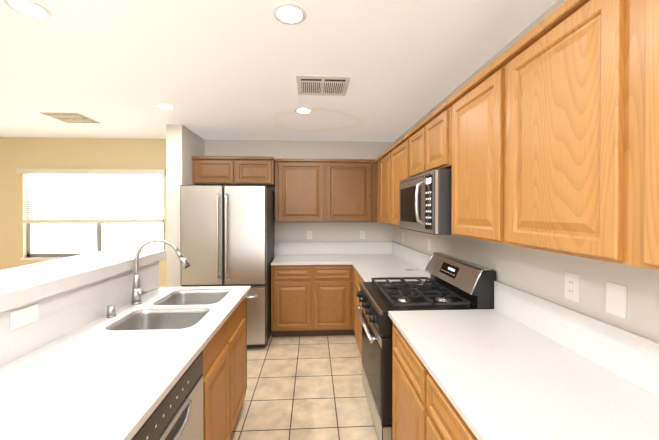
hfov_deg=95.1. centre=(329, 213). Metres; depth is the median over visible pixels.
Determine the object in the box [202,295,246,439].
base cabinet
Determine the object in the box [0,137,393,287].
wall
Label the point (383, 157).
upper cabinet
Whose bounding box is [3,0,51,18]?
recessed light
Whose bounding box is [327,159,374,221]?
upper cabinet
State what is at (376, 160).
upper cabinet
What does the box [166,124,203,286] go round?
wall
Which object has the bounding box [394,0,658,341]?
wall
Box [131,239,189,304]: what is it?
faucet
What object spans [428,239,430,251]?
electrical outlet
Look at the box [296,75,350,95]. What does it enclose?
ceiling vent
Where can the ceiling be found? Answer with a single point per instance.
(219, 69)
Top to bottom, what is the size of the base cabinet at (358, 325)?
0.884 m
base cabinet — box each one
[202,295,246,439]
[271,265,314,336]
[315,265,350,335]
[355,270,363,356]
[392,321,420,439]
[420,361,476,439]
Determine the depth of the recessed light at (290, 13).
1.49 m
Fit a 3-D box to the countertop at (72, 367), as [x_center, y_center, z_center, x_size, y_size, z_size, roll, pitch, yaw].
[-0.892,0.506,0.438,0.728,0.248,3.970,0,0,-3]
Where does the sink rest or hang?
in the countertop at (72, 367)
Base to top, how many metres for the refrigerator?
1.800 m
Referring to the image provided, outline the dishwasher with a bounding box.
[131,351,203,439]
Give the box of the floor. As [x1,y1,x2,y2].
[229,331,377,439]
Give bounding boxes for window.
[20,174,164,259]
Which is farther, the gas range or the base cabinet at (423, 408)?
the gas range
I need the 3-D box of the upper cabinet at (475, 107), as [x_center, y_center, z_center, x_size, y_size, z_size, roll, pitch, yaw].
[0.894,-0.279,1.573,0.318,0.820,0.524,0,0,-3]
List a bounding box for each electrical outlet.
[307,231,311,238]
[360,231,364,238]
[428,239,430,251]
[564,271,579,302]
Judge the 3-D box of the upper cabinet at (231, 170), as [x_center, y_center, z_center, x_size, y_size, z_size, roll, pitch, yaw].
[-1.204,-0.539,3.927,0.988,0.340,0.448,0,0,-3]
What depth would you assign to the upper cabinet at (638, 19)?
0.78 m
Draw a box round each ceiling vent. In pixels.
[40,112,99,122]
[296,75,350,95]
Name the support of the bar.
on the wall
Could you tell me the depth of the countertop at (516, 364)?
1.10 m
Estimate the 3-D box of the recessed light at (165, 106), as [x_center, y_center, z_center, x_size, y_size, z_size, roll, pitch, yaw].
[-1.536,-1.002,2.819,0.170,0.005,0.170,0,0,-3]
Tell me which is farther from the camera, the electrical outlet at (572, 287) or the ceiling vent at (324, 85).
the ceiling vent at (324, 85)
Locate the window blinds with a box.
[16,168,165,222]
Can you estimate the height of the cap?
0.064 m
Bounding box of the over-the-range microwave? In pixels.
[399,169,451,234]
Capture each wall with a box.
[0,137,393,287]
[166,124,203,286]
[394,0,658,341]
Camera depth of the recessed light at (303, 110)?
2.92 m
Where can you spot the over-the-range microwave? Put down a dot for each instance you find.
(425, 202)
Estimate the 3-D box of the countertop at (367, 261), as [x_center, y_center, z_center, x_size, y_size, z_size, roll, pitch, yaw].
[0.137,0.502,3.407,1.633,0.205,1.649,0,0,-3]
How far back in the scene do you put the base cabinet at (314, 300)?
3.55 m
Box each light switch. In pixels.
[10,303,37,330]
[606,281,626,318]
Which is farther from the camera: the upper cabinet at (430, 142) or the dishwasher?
the upper cabinet at (430, 142)
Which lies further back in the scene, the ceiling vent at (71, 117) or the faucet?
the ceiling vent at (71, 117)
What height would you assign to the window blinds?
0.723 m
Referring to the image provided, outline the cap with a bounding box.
[106,304,115,317]
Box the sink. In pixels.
[106,290,229,329]
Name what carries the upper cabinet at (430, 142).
attached to the wall at (540, 273)
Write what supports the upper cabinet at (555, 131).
attached to the wall at (540, 273)
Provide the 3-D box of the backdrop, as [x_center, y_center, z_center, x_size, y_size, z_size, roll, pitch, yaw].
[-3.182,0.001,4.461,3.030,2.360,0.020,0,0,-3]
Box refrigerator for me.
[180,185,273,345]
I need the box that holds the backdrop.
[34,175,162,252]
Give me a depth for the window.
4.09 m
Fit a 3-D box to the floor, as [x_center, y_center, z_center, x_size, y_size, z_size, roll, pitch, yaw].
[-1.716,1.560,1.079,5.890,0.100,7.020,0,0,-3]
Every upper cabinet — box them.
[192,156,274,186]
[275,158,326,221]
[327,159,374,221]
[375,158,378,221]
[379,150,386,223]
[387,134,409,225]
[407,100,451,176]
[447,57,498,241]
[495,0,618,263]
[619,0,658,269]
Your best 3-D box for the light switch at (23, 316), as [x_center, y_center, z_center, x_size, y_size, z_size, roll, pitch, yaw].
[-1.276,0.430,1.263,0.008,0.074,0.120,0,0,-3]
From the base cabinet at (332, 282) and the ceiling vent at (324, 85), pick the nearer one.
the ceiling vent at (324, 85)
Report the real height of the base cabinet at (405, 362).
0.884 m
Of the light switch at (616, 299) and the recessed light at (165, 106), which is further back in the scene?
the recessed light at (165, 106)
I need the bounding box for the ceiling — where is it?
[0,0,557,141]
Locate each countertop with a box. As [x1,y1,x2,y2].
[0,261,250,439]
[271,241,430,281]
[388,281,658,439]
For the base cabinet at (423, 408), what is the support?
on the floor
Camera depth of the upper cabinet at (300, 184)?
3.88 m
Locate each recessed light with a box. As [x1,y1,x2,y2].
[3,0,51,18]
[155,103,174,109]
[272,3,306,24]
[295,108,311,113]
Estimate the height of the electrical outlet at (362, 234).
0.120 m
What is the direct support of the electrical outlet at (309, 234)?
attached to the wall at (67, 153)
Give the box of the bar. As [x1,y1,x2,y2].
[0,250,166,311]
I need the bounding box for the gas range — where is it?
[355,252,495,439]
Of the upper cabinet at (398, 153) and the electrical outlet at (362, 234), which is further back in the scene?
the electrical outlet at (362, 234)

